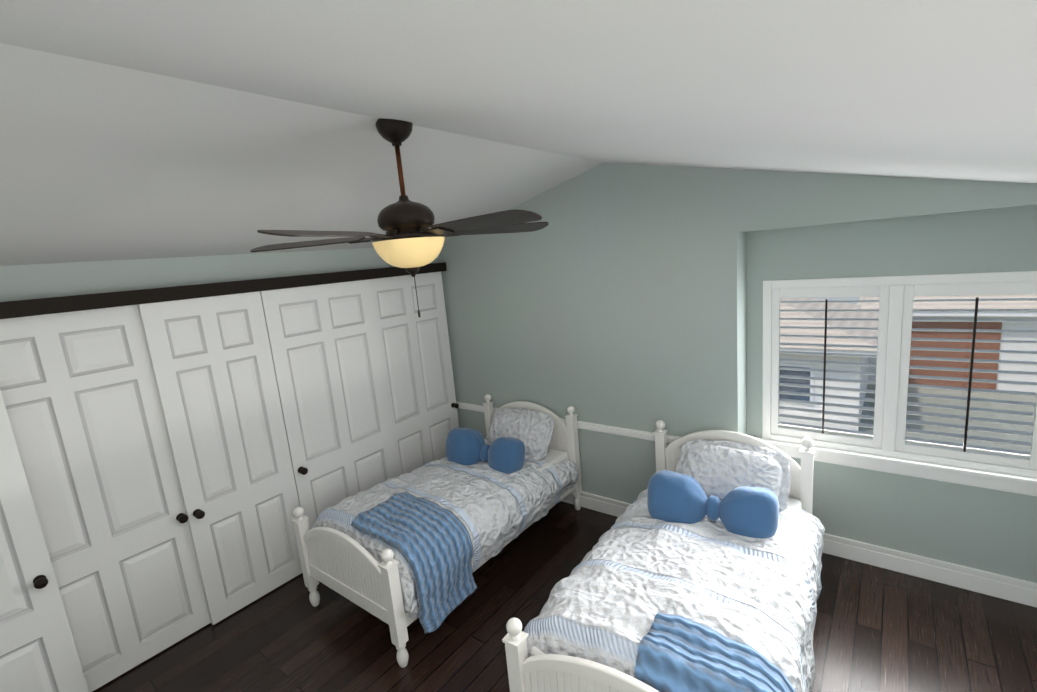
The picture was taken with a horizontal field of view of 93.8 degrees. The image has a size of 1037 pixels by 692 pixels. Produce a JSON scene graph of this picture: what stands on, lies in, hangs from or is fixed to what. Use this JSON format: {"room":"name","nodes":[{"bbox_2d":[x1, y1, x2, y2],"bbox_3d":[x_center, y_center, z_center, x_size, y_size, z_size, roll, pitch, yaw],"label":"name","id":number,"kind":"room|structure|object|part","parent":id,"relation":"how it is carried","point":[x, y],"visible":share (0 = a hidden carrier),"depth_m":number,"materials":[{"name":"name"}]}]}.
{"room":"bedroom","nodes":[
{"label":"bedroom","id":0,"kind":"room"},
{"bbox_2d":[0,248,458,421],"bbox_3d":[-2.042,0.240,3.850,0.200,3.300,4.903,3,13,38],"label":"wall","id":1,"kind":"structure","parent":0,"point":[27,282],"depth_m":3.24,"materials":[{"name":"green paint"}]},
{"bbox_2d":[0,305,210,691],"bbox_3d":[-2.574,0.954,2.932,0.108,2.305,0.940,3,13,38],"label":"closet door","id":2,"kind":"structure","parent":1,"relation":"in","point":[79,392],"depth_m":2.99,"materials":[{"name":"white paint"}]},
{"bbox_2d":[138,291,302,624],"bbox_3d":[-2.043,0.794,3.536,0.108,2.305,0.746,3,13,38],"label":"closet door","id":3,"kind":"structure","parent":1,"relation":"in","point":[211,360],"depth_m":3.50,"materials":[{"name":"white paint"}]},
{"bbox_2d":[0,262,446,318],"bbox_3d":[-1.906,-0.476,3.720,0.112,0.090,3.650,3,13,38],"label":"door track","id":4,"kind":"structure","parent":1,"relation":"attached to","point":[30,307],"depth_m":3.22,"materials":[{"name":"brown metal"}]},
{"bbox_2d":[260,279,397,529],"bbox_3d":[-1.520,0.624,4.202,0.108,2.305,0.965,3,13,38],"label":"closet door","id":5,"kind":"structure","parent":1,"relation":"in","point":[324,348],"depth_m":4.12,"materials":[{"name":"white paint"}]},
{"bbox_2d":[369,272,458,476],"bbox_3d":[-0.989,0.437,4.952,0.108,2.305,0.950,3,13,38],"label":"closet door","id":6,"kind":"structure","parent":1,"relation":"in","point":[417,370],"depth_m":4.91,"materials":[{"name":"white paint"}]},
{"bbox_2d":[0,0,1036,265],"bbox_3d":[-0.135,-0.891,2.064,5.300,1.070,4.903,3,13,38],"label":"ceiling","id":7,"kind":"structure","parent":0,"point":[154,128],"depth_m":1.45,"materials":[{"name":"paint"}]},
{"bbox_2d":[250,118,548,317],"bbox_3d":[-0.508,-0.596,2.294,1.493,0.935,1.530,3,13,38],"label":"ceiling fan","id":8,"kind":"object","parent":7,"relation":"hanging from","point":[410,242],"visible":0.94,"depth_m":2.23,"materials":[{"name":"brown metal"}]},
{"bbox_3d":[-0.526,-0.457,2.364,0.348,0.150,0.348,3,13,38],"label":"lamp shade","id":9,"kind":"part","parent":8,"relation":"part of","materials":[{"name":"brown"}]},
{"bbox_3d":[-0.501,-0.263,2.380,0.013,0.250,0.012,3,13,38],"label":"pull chain","id":10,"kind":"part","parent":8,"relation":"part of","materials":[{"name":"brown metal"}]},
{"bbox_2d":[93,501,1036,691],"bbox_3d":[0.126,2.023,2.605,5.300,0.120,4.903,3,13,38],"label":"floor","id":11,"kind":"structure","parent":0,"point":[878,629],"depth_m":3.08,"materials":[{"name":"brown wood"}]},
{"bbox_2d":[291,394,581,667],"bbox_3d":[-0.505,1.234,4.005,1.262,1.027,2.186,3,13,38],"label":"bed","id":12,"kind":"object","parent":11,"relation":"on","point":[401,553],"visible":1,"depth_m":3.46,"materials":[{"name":"white fabric"}]},
{"bbox_2d":[350,491,477,633],"bbox_3d":[-0.696,1.421,3.296,0.682,0.607,0.486,3,13,38],"label":"throw","id":13,"kind":"object","parent":12,"relation":"on","point":[434,549],"depth_m":3.14,"materials":[{"name":"blue fabric"}]},
{"bbox_2d":[307,440,579,618],"bbox_3d":[-0.513,1.239,4.013,1.240,0.504,2.004,3,13,38],"label":"comforter","id":14,"kind":"object","parent":12,"relation":"on","point":[441,520],"depth_m":3.49,"materials":[{"name":"fabric"}]},
{"bbox_2d":[502,420,824,691],"bbox_3d":[1.013,1.330,2.815,1.272,1.048,2.186,2,13,34],"label":"bed","id":15,"kind":"object","parent":11,"relation":"on","point":[698,568],"visible":1,"depth_m":2.44,"materials":[{"name":"white fabric"}]},
{"bbox_2d":[633,611,811,691],"bbox_3d":[0.836,1.628,1.988,0.615,0.796,0.328,2,13,34],"label":"throw","id":16,"kind":"object","parent":15,"relation":"on","point":[675,653],"depth_m":1.96,"materials":[{"name":"blue fabric"}]},
{"bbox_2d":[439,163,1036,582],"bbox_3d":[1.315,-0.088,3.999,5.300,3.300,0.480,3,13,38],"label":"wall","id":17,"kind":"structure","parent":0,"point":[621,295],"depth_m":3.65,"materials":[{"name":"green paint"}]},
{"bbox_2d":[456,402,679,443],"bbox_3d":[0.470,0.725,4.545,2.967,0.074,0.022,3,13,38],"label":"trim","id":18,"kind":"structure","parent":17,"relation":"attached to","point":[633,433],"depth_m":4.28,"materials":[{"name":"white wood"}]},
{"bbox_2d":[562,491,630,516],"bbox_3d":[0.544,1.458,4.676,2.986,0.160,0.026,3,13,38],"label":"baseboard","id":19,"kind":"structure","parent":17,"relation":"attached to","point":[598,503],"depth_m":4.50,"materials":[{"name":"white wood"}]},
{"bbox_2d":[756,437,1036,495],"bbox_3d":[2.571,0.818,3.261,1.933,0.117,0.055,3,13,38],"label":"window sill","id":20,"kind":"structure","parent":17,"relation":"attached to","point":[1024,485],"depth_m":3.20,"materials":[{"name":"white wood"}]},
{"bbox_2d":[779,295,1036,457],"bbox_3d":[2.545,0.128,3.299,1.500,1.165,0.004,3,13,38],"label":"window","id":21,"kind":"structure","parent":17,"relation":"in","point":[995,344],"depth_m":3.18,"materials":[{"name":"clear glass"}]},
{"bbox_2d":[762,271,1036,477],"bbox_3d":[2.490,0.146,3.229,1.560,1.225,0.087,3,13,38],"label":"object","id":22,"kind":"structure","parent":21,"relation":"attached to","point":[896,294],"depth_m":3.18,"materials":[{"name":"white wood"}]},
{"bbox_2d":[822,299,827,433],"bbox_3d":[2.162,0.156,3.425,0.012,0.972,0.012,3,13,38],"label":"tilt rod","id":23,"kind":"object","parent":22,"relation":"attached to","point":[826,301],"depth_m":3.42,"materials":[{"name":"brown metal"}]},
{"bbox_3d":[2.186,0.148,3.456,0.581,0.936,0.063,3,13,38],"label":"window louver","id":24,"kind":"part","parent":22,"relation":"part of","materials":[{"name":"white plastic"}]},
{"bbox_3d":[2.786,0.180,2.994,0.581,0.936,0.063,3,13,38],"label":"window louver","id":25,"kind":"part","parent":22,"relation":"part of","materials":[{"name":"white plastic"}]},
{"bbox_2d":[963,297,978,451],"bbox_3d":[2.762,0.188,2.963,0.012,0.972,0.012,3,13,38],"label":"tilt rod","id":26,"kind":"object","parent":22,"relation":"attached to","point":[970,372],"depth_m":2.96,"materials":[{"name":"brown metal"}]},
{"bbox_2d":[823,533,1036,607],"bbox_3d":[2.628,1.505,3.416,1.893,0.160,0.019,3,13,38],"label":"baseboard","id":27,"kind":"structure","parent":17,"relation":"attached to","point":[1021,591],"depth_m":3.27,"materials":[{"name":"white wood"}]},
{"bbox_2d":[814,297,859,304],"bbox_3d":[19.103,-6.144,32.301,19.000,8.150,10.000,3,13,38],"label":"sky","id":28,"kind":"structure","parent":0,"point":[841,299],"depth_m":27.81,"materials":[{"name":"grey"}]},
{"bbox_3d":[-1.447,0.812,0.481,5.300,3.300,0.200,3,13,38],"label":"wall","id":29,"kind":"structure","parent":0,"visible":0},
{"bbox_2d":[0,390,88,691],"bbox_3d":[-2.847,1.226,2.366,0.108,2.030,0.820,4,14,40],"label":"door","id":30,"kind":"structure","parent":29,"relation":"in","point":[38,651],"depth_m":2.62,"materials":[{"name":"white paint"}]},
{"label":"outside","id":31,"kind":"structure","parent":0,"visible":0},
{"bbox_2d":[779,382,1035,458],"bbox_3d":[38.976,-6.563,48.206,130.000,0.300,115.247,3,13,38],"label":"ground","id":32,"kind":"structure","parent":31,"point":[961,422],"depth_m":13.75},
{"bbox_2d":[779,298,878,430],"bbox_3d":[7.957,-0.206,17.931,9.000,3.700,7.500,3,13,38],"label":"house","id":33,"kind":"structure","parent":32,"relation":"on","point":[818,306],"depth_m":13.80,"materials":[{"name":"paint"}]},
{"bbox_2d":[857,294,1036,392],"bbox_3d":[17.604,-1.075,17.268,9.000,3.950,7.000,3,13,38],"label":"house","id":34,"kind":"structure","parent":32,"relation":"on","point":[992,335],"depth_m":15.75,"materials":[{"name":"paint"}]}
]}

